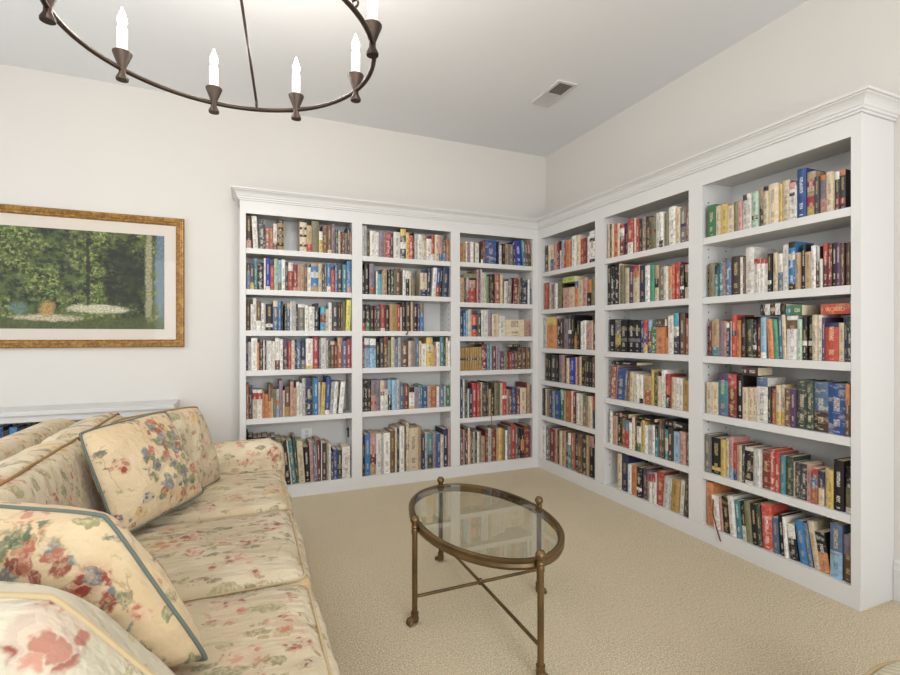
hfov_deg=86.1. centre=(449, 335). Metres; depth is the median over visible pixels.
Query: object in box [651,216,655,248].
book
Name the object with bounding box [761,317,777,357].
book
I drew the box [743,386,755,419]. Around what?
book
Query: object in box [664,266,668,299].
book
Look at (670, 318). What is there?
book
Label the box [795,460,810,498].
book
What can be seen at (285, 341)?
book
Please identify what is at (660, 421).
book
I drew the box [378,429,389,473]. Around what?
book
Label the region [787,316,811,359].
book
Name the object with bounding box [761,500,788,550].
book
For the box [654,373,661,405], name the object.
book
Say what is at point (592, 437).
book
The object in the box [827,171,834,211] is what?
book
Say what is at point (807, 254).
book
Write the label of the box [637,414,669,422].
book
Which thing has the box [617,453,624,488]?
book
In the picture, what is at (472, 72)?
ceiling
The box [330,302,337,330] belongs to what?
book
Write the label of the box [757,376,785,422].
book
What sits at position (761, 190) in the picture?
book
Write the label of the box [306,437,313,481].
book
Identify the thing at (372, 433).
book
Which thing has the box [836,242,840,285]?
book
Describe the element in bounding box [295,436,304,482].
book
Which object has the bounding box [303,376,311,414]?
book
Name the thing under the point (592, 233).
book
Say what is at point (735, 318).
book
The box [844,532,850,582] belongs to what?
book
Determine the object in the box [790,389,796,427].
book
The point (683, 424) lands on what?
book
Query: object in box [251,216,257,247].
book
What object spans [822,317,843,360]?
book
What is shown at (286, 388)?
book
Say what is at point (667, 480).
book
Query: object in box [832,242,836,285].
book
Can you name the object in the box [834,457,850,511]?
book
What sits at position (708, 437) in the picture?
book
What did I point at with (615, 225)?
book
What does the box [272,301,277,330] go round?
book
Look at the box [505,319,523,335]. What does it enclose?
book
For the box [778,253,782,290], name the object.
book
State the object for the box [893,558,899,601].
baseboard
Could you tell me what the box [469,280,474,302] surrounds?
book
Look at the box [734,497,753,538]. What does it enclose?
book
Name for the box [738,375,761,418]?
book
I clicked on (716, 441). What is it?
book
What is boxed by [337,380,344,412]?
book
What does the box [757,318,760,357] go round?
book
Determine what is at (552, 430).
book
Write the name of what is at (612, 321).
book
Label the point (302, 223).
book
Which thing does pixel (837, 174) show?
book
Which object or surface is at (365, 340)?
book
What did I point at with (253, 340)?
book
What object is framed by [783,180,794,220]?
book
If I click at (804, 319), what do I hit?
book
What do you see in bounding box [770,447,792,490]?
book
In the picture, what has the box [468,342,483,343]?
book
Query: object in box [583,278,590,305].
book
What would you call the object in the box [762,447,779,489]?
book
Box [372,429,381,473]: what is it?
book
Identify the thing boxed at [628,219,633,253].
book
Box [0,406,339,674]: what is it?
sofa
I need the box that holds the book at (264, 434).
[261,432,266,438]
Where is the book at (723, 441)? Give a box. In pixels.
[721,439,725,476]
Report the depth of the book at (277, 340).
3.86 m
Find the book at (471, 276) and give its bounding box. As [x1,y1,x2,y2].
[460,273,476,279]
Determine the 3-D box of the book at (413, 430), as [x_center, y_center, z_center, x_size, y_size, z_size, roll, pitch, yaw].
[-0.367,1.010,4.397,0.086,0.376,0.215,0,0,-23]
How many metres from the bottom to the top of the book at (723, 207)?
0.185 m
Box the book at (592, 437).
[590,435,594,477]
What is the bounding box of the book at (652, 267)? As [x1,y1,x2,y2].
[650,264,667,300]
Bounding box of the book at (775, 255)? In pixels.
[773,252,780,290]
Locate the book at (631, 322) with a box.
[629,320,640,351]
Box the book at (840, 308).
[821,303,850,314]
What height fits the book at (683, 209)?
0.237 m
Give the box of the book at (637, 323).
[635,321,640,352]
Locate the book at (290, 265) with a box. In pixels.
[288,263,292,290]
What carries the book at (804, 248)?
on the bookcase at (853, 131)
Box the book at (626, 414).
[614,410,641,417]
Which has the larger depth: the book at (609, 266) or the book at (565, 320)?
the book at (565, 320)
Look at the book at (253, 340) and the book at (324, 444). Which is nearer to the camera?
the book at (253, 340)
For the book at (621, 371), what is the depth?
3.75 m
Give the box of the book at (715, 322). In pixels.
[712,319,731,355]
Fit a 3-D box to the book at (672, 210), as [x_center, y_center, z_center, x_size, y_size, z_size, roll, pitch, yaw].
[1.616,-0.755,3.350,0.201,0.265,0.058,0,0,-23]
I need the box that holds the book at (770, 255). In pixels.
[768,253,772,291]
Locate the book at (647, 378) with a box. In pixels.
[645,376,650,404]
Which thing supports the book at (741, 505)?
on the bookcase at (853, 131)
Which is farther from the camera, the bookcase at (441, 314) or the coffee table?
the bookcase at (441, 314)
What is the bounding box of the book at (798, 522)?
[795,515,820,564]
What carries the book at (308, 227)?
on the bookcase at (441, 314)
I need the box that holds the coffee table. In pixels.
[406,476,564,674]
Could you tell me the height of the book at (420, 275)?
0.239 m
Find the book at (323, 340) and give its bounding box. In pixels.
[319,338,325,367]
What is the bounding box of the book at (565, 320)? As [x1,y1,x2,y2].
[564,319,567,348]
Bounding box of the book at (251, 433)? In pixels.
[248,432,252,439]
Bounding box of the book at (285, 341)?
[283,339,287,368]
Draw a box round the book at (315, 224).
[310,221,318,251]
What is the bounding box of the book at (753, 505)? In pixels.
[751,500,767,545]
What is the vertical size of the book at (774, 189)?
0.221 m
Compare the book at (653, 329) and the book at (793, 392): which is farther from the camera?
the book at (653, 329)
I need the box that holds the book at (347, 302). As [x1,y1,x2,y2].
[345,300,350,330]
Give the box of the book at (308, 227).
[306,225,311,251]
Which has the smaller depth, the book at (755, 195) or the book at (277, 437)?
the book at (755, 195)
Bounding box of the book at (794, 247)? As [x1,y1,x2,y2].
[789,241,813,289]
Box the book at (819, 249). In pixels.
[816,246,822,287]
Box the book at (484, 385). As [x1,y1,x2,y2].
[478,381,486,416]
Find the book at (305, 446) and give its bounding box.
[302,441,309,481]
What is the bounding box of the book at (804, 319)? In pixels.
[802,317,807,359]
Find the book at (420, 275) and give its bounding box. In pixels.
[415,269,426,295]
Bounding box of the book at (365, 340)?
[362,338,368,367]
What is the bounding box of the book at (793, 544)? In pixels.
[787,521,799,560]
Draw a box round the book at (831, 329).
[825,323,838,360]
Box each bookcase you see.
[0,399,179,425]
[231,185,537,497]
[536,85,899,611]
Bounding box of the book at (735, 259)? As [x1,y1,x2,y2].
[732,255,745,294]
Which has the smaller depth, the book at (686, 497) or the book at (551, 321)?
the book at (686, 497)
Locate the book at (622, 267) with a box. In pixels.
[620,265,631,303]
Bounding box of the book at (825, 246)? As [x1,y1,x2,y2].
[823,243,829,286]
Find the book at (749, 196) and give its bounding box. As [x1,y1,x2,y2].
[747,193,751,228]
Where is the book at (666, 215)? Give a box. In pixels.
[664,212,668,245]
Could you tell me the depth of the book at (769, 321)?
2.68 m
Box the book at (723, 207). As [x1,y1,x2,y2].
[721,204,732,233]
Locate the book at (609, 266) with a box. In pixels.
[608,265,615,304]
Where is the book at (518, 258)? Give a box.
[507,241,521,265]
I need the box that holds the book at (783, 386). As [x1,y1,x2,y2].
[781,384,796,425]
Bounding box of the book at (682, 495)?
[679,478,688,514]
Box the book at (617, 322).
[615,320,620,351]
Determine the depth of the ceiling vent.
3.78 m
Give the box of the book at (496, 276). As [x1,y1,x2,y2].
[494,273,499,302]
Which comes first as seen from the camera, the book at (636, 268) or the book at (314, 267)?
the book at (636, 268)
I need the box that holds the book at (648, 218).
[646,216,653,249]
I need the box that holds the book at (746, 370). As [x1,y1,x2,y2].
[741,366,772,375]
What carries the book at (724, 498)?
on the bookcase at (853, 131)
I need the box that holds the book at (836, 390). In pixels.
[829,382,849,435]
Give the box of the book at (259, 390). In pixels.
[257,388,261,417]
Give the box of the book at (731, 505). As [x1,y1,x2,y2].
[727,492,751,536]
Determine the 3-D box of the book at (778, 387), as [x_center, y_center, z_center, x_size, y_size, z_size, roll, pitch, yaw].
[1.870,0.379,2.677,0.148,0.217,0.026,0,0,-23]
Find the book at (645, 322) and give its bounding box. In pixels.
[643,320,647,352]
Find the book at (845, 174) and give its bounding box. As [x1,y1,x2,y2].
[840,169,850,208]
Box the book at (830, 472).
[827,468,833,508]
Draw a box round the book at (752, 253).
[746,247,775,293]
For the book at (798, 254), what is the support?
on the bookcase at (853, 131)
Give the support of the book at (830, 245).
on the bookcase at (853, 131)
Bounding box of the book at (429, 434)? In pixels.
[424,430,432,467]
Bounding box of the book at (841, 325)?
[839,323,843,361]
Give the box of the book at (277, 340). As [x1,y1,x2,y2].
[274,338,279,369]
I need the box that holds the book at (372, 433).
[365,429,375,474]
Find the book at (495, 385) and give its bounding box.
[486,381,498,415]
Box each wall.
[0,64,545,441]
[546,0,899,558]
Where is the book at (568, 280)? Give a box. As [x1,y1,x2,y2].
[563,276,587,283]
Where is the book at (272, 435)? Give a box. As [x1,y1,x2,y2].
[270,432,275,440]
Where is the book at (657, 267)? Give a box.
[655,265,664,300]
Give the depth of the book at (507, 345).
4.71 m
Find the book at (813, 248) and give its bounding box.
[811,245,818,287]
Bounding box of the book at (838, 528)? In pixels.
[830,520,850,580]
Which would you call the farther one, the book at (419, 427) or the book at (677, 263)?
the book at (419, 427)
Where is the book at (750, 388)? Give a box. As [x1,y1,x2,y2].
[749,387,752,420]
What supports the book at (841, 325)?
on the bookcase at (853, 131)
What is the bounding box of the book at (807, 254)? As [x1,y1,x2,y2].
[805,251,810,288]
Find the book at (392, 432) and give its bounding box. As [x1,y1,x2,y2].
[384,427,394,472]
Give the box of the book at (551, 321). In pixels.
[547,317,556,347]
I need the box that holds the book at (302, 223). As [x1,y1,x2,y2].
[298,220,305,250]
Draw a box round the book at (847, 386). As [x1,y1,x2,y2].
[845,383,850,436]
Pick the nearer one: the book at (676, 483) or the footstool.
the footstool
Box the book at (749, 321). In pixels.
[747,319,756,357]
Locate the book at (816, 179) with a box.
[814,176,819,213]
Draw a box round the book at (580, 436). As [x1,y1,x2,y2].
[578,433,590,473]
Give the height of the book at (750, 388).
0.189 m
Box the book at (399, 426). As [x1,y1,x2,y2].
[393,422,403,471]
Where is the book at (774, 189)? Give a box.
[769,182,782,223]
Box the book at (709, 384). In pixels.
[707,381,717,413]
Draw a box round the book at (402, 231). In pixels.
[397,229,405,258]
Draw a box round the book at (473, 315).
[471,312,476,335]
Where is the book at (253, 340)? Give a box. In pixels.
[251,338,256,369]
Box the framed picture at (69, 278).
[0,204,184,347]
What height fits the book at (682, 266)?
0.232 m
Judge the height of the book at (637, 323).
0.238 m
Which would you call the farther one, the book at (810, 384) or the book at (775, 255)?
the book at (775, 255)
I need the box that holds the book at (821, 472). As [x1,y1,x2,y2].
[819,469,824,505]
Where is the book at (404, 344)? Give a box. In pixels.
[401,341,407,366]
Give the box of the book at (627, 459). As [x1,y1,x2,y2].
[622,454,647,491]
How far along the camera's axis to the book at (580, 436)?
4.20 m
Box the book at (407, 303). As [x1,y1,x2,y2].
[406,302,409,330]
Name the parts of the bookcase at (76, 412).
panel, header rail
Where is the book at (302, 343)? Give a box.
[300,341,305,368]
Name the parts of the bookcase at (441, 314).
shelf, shelf, shelf, shelf, shelf, panel, panel, crown moulding, panel, header rail, shelf, shelf, shelf, shelf, shelf, panel, shelf, shelf, shelf, shelf, shelf, panel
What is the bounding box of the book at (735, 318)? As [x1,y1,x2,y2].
[732,315,753,356]
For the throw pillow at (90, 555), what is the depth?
1.05 m
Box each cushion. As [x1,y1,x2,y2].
[0,438,103,511]
[41,413,122,512]
[119,408,219,487]
[131,510,310,602]
[142,471,293,527]
[168,585,339,674]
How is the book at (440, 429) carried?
on the bookcase at (441, 314)
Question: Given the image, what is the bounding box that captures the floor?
[292,467,899,674]
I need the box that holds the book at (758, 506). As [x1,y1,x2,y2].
[756,503,762,547]
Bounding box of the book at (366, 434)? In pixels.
[362,431,369,475]
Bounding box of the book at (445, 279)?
[441,267,448,296]
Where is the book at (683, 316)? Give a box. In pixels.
[680,313,688,354]
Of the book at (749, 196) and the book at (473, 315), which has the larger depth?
the book at (473, 315)
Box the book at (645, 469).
[643,465,662,499]
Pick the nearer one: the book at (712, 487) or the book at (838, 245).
the book at (838, 245)
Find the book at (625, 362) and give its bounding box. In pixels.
[612,360,652,365]
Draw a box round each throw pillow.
[0,500,207,666]
[0,581,174,674]
[79,411,203,532]
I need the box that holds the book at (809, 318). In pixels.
[808,317,811,359]
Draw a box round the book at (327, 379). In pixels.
[323,375,330,413]
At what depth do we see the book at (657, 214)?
3.42 m
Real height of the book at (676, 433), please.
0.205 m
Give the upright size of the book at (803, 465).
0.190 m
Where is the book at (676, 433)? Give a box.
[674,430,682,462]
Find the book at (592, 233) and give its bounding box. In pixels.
[589,230,594,262]
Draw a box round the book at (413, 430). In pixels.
[409,424,417,470]
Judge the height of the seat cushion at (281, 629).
0.222 m
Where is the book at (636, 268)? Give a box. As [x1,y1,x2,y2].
[633,265,640,302]
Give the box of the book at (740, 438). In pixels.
[729,435,749,478]
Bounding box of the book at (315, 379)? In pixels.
[313,376,317,414]
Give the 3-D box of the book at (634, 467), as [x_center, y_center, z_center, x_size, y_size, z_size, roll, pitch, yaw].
[1.462,1.089,3.660,0.172,0.217,0.054,0,0,-23]
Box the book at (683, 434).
[680,430,688,464]
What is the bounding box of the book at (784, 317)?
[782,315,786,358]
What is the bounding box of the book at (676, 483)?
[670,477,688,512]
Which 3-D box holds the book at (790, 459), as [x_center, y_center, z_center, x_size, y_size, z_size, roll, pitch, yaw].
[1.897,0.755,2.624,0.152,0.210,0.037,0,0,-23]
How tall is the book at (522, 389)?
0.252 m
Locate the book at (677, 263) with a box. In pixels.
[676,262,688,298]
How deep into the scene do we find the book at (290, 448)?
3.90 m
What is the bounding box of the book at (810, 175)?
[807,171,826,215]
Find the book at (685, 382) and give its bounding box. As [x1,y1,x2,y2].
[683,379,688,411]
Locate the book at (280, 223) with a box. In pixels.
[276,219,283,249]
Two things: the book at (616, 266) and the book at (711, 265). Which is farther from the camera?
the book at (616, 266)
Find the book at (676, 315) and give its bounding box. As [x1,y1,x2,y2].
[674,313,679,353]
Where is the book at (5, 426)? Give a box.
[0,423,12,437]
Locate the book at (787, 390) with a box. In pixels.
[785,387,796,426]
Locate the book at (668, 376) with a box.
[666,373,685,407]
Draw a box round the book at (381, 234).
[379,231,383,256]
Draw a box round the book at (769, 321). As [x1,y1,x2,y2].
[766,319,773,357]
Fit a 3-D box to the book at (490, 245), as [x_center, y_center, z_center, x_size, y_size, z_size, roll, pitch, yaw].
[0.361,-0.802,4.678,0.117,0.229,0.158,0,0,-23]
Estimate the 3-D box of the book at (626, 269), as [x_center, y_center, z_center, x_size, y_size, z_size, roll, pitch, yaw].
[1.444,-0.385,3.735,0.192,0.273,0.040,0,0,-23]
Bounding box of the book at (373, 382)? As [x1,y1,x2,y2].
[369,379,375,410]
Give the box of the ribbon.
[712,499,720,540]
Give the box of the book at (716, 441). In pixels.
[712,435,729,474]
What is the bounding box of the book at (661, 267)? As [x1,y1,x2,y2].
[660,266,663,300]
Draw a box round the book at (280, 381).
[278,379,282,416]
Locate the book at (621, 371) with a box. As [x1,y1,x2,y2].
[617,367,642,399]
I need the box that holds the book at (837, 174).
[835,171,839,209]
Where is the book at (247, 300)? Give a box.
[246,299,249,329]
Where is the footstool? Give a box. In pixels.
[864,660,899,674]
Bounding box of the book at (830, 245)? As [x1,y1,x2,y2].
[828,244,831,286]
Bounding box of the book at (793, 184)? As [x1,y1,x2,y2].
[790,181,796,219]
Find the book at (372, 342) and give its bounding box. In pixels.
[369,339,375,367]
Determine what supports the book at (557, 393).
on the bookcase at (853, 131)
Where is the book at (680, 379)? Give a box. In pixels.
[679,378,688,409]
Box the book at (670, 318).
[668,315,673,353]
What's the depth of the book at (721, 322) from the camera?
2.96 m
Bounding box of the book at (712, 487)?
[706,481,733,526]
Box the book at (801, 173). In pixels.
[797,168,824,217]
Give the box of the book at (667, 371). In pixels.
[662,369,683,406]
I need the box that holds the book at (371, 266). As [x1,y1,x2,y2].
[369,264,373,293]
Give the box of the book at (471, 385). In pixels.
[468,382,475,416]
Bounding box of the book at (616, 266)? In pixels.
[615,265,618,303]
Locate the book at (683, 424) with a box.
[665,418,688,430]
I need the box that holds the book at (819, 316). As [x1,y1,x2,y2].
[818,315,840,360]
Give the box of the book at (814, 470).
[811,465,828,504]
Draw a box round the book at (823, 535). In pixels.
[815,528,829,573]
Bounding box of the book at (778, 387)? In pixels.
[776,385,780,424]
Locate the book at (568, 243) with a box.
[566,240,571,267]
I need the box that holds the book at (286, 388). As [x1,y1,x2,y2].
[283,385,289,416]
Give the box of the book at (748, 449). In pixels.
[745,444,767,484]
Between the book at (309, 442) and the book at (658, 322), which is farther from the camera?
the book at (309, 442)
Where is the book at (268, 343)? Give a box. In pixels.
[265,340,271,369]
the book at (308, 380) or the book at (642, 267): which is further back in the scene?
the book at (308, 380)
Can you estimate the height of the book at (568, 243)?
0.249 m
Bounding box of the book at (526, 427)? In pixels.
[514,422,529,456]
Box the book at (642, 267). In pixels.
[640,265,645,301]
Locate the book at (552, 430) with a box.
[550,427,565,461]
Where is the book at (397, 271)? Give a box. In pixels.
[394,268,400,294]
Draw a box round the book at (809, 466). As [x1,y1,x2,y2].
[807,462,823,501]
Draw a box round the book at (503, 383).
[495,381,505,414]
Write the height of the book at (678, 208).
0.248 m
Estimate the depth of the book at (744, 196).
2.83 m
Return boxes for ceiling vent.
[531,79,577,107]
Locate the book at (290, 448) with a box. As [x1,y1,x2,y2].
[286,435,295,483]
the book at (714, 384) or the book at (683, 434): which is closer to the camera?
the book at (714, 384)
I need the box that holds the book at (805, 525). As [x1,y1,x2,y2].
[803,522,814,566]
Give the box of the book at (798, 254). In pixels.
[795,252,800,289]
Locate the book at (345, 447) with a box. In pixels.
[339,443,349,477]
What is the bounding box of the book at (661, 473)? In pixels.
[657,468,678,505]
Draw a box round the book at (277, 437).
[275,434,285,480]
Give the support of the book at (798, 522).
on the bookcase at (853, 131)
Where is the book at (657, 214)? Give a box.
[656,213,658,247]
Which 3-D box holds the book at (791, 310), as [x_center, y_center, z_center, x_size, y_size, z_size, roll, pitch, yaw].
[1.893,-0.136,2.592,0.140,0.055,0.082,0,0,-23]
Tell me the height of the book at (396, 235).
0.230 m
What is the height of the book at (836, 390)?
0.251 m
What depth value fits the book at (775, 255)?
2.66 m
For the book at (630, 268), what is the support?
on the bookcase at (853, 131)
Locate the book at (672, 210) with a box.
[669,206,680,244]
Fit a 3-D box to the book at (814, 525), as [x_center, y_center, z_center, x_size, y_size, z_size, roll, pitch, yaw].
[1.946,1.079,2.514,0.156,0.238,0.067,0,0,-23]
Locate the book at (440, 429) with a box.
[435,425,447,466]
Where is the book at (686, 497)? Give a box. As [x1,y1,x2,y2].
[683,479,688,516]
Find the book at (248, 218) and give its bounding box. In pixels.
[246,216,250,247]
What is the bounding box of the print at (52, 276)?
[0,225,163,328]
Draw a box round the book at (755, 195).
[752,191,759,227]
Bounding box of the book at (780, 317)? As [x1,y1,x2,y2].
[778,316,782,358]
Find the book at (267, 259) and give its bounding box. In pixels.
[266,258,269,289]
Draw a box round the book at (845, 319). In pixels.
[844,318,846,361]
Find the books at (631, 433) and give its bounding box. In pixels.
[246,184,850,557]
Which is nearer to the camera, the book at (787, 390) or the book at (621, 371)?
the book at (787, 390)
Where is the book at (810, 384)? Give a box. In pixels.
[807,380,831,430]
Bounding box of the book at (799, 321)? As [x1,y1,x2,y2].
[797,319,801,359]
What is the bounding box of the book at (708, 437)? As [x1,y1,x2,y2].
[705,432,727,472]
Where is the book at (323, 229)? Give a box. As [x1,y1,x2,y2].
[320,225,326,252]
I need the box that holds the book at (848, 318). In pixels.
[847,317,850,361]
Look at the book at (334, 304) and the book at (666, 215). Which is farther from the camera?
the book at (334, 304)
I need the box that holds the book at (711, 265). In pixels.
[709,263,718,296]
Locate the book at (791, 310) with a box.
[786,305,817,315]
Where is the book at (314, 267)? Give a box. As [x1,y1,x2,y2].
[309,263,317,291]
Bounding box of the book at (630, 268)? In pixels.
[629,266,632,302]
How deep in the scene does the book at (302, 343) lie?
3.93 m
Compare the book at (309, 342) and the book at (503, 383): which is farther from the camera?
the book at (503, 383)
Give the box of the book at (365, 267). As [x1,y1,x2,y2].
[362,264,368,293]
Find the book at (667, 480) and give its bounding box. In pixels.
[663,474,683,508]
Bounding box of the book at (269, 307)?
[265,304,272,330]
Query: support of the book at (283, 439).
on the bookcase at (441, 314)
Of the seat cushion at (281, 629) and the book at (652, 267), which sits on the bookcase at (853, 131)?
the book at (652, 267)
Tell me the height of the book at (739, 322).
0.219 m
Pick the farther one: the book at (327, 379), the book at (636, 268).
the book at (327, 379)
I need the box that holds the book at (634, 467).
[632,463,650,495]
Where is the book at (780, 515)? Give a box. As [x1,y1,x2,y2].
[778,510,801,555]
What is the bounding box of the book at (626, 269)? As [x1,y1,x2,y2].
[625,268,628,303]
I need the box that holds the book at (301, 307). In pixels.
[298,304,304,330]
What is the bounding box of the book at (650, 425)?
[648,424,657,454]
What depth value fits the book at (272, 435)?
3.87 m
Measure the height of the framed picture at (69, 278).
1.009 m
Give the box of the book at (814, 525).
[807,517,831,569]
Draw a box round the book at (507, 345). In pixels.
[506,344,519,346]
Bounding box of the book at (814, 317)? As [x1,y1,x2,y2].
[812,315,817,360]
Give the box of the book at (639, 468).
[637,464,654,497]
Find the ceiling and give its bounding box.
[0,0,807,156]
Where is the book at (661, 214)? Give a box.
[659,212,667,246]
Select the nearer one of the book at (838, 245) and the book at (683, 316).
the book at (838, 245)
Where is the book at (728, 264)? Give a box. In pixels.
[725,260,731,294]
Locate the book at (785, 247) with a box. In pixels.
[783,244,788,290]
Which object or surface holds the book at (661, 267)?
on the bookcase at (853, 131)
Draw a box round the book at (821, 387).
[815,380,846,432]
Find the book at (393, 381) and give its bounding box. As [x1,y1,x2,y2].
[391,379,396,409]
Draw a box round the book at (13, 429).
[9,423,25,434]
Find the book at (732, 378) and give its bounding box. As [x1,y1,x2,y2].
[728,373,741,417]
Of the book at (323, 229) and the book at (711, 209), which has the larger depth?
the book at (323, 229)
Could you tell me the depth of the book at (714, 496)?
2.99 m
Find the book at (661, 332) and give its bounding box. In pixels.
[656,327,667,353]
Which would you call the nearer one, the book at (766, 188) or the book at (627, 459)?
the book at (766, 188)
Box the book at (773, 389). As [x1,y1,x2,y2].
[772,388,775,423]
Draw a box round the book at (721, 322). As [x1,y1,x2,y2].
[720,321,723,355]
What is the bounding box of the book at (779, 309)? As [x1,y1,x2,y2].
[760,303,802,315]
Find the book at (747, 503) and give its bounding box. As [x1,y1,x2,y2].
[744,497,767,543]
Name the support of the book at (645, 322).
on the bookcase at (853, 131)
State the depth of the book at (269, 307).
3.83 m
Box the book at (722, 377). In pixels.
[718,372,736,416]
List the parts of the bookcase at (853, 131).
panel, shelf, shelf, shelf, shelf, shelf, panel, shelf, shelf, shelf, shelf, shelf, panel, header rail, panel, panel, crown moulding, shelf, shelf, shelf, shelf, shelf, panel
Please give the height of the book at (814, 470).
0.180 m
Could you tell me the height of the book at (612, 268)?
0.302 m
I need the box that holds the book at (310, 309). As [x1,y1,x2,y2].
[308,307,313,330]
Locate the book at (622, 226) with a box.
[620,224,624,255]
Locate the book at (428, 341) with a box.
[421,338,431,365]
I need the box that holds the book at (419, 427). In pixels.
[411,423,420,468]
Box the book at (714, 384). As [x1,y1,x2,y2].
[712,382,717,414]
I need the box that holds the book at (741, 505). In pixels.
[740,504,746,540]
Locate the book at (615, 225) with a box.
[614,223,617,256]
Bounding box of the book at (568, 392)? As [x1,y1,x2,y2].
[566,390,571,421]
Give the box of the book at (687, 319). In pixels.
[686,318,688,354]
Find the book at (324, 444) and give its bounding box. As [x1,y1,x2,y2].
[321,439,326,479]
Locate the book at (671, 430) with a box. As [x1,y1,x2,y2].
[668,427,681,460]
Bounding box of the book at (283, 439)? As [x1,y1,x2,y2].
[280,435,290,484]
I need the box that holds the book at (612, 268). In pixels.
[611,267,614,304]
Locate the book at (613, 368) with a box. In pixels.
[610,366,616,398]
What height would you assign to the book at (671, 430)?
0.229 m
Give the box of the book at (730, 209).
[727,204,733,232]
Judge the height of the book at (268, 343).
0.232 m
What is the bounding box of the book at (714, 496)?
[712,491,735,529]
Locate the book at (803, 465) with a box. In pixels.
[801,461,822,500]
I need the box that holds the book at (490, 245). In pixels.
[478,240,495,263]
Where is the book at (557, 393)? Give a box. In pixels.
[554,391,560,418]
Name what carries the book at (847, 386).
on the bookcase at (853, 131)
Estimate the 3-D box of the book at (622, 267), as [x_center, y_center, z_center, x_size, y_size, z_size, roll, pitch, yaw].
[1.419,-0.398,3.770,0.193,0.299,0.044,0,0,-23]
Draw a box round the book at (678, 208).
[676,207,681,243]
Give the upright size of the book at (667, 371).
0.260 m
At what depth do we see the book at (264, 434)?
3.91 m
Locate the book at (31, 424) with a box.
[24,422,37,428]
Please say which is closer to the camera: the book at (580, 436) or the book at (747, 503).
the book at (747, 503)
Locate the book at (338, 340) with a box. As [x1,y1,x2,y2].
[334,338,341,367]
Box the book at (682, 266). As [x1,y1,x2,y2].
[680,264,684,298]
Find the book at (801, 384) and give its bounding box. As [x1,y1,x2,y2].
[797,379,816,428]
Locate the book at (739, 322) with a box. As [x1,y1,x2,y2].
[737,320,741,356]
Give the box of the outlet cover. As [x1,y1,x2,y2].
[301,428,311,438]
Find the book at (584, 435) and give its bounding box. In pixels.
[583,434,593,474]
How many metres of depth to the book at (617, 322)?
3.79 m
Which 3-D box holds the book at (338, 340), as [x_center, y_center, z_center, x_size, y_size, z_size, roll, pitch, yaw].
[-0.956,0.142,4.121,0.039,0.255,0.167,0,0,-23]
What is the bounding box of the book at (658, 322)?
[655,319,667,326]
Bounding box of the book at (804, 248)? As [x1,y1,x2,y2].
[801,244,812,288]
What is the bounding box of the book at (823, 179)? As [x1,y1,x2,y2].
[820,174,826,212]
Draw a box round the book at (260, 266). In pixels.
[257,263,263,289]
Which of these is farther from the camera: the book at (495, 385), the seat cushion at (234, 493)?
the book at (495, 385)
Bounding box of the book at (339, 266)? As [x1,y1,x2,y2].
[336,264,341,291]
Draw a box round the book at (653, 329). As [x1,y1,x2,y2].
[651,327,655,352]
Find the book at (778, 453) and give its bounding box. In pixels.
[775,449,797,492]
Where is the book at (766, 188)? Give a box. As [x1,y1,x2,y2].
[763,186,768,224]
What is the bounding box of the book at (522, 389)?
[516,386,525,413]
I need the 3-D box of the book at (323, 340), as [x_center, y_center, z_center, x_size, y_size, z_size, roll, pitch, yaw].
[-1.082,0.143,4.072,0.044,0.253,0.159,0,0,-23]
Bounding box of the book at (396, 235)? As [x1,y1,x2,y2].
[392,232,399,257]
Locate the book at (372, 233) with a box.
[369,231,375,256]
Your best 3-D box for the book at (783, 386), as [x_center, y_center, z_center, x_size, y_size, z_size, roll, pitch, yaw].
[1.882,0.377,2.654,0.149,0.222,0.022,0,0,-23]
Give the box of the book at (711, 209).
[707,204,719,236]
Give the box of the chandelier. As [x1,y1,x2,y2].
[39,0,381,120]
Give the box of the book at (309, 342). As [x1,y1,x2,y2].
[304,338,312,368]
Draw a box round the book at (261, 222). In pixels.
[258,219,264,248]
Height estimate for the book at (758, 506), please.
0.235 m
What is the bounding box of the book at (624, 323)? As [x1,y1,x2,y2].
[621,320,628,351]
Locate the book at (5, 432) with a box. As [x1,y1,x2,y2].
[3,428,8,436]
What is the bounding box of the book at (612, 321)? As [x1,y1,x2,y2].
[610,319,630,351]
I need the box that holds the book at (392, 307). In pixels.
[385,304,396,330]
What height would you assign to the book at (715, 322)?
0.229 m
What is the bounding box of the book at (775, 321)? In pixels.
[772,319,779,358]
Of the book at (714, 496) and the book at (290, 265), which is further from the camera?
the book at (290, 265)
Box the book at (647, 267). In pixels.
[645,265,649,301]
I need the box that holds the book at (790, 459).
[786,453,810,496]
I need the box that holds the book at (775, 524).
[772,515,780,553]
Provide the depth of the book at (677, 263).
3.26 m
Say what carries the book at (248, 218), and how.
on the bookcase at (441, 314)
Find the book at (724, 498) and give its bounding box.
[721,493,737,533]
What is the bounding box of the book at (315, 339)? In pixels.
[310,337,318,368]
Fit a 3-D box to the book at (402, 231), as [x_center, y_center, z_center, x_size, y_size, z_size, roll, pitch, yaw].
[-0.442,-0.813,4.324,0.049,0.262,0.154,0,0,-23]
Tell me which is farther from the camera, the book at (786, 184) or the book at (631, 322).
the book at (631, 322)
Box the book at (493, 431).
[491,428,495,460]
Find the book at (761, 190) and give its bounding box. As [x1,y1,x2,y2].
[760,188,762,225]
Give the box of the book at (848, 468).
[846,466,850,512]
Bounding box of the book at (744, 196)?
[743,194,746,229]
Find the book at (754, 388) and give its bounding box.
[753,387,756,420]
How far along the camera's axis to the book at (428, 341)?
4.35 m
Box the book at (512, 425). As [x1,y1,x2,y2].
[500,421,514,458]
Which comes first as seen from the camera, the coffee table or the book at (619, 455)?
the coffee table
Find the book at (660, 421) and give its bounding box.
[659,418,682,457]
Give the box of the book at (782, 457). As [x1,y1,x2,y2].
[780,452,800,493]
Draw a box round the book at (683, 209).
[680,207,685,242]
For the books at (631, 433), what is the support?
on the bookcase at (853, 131)

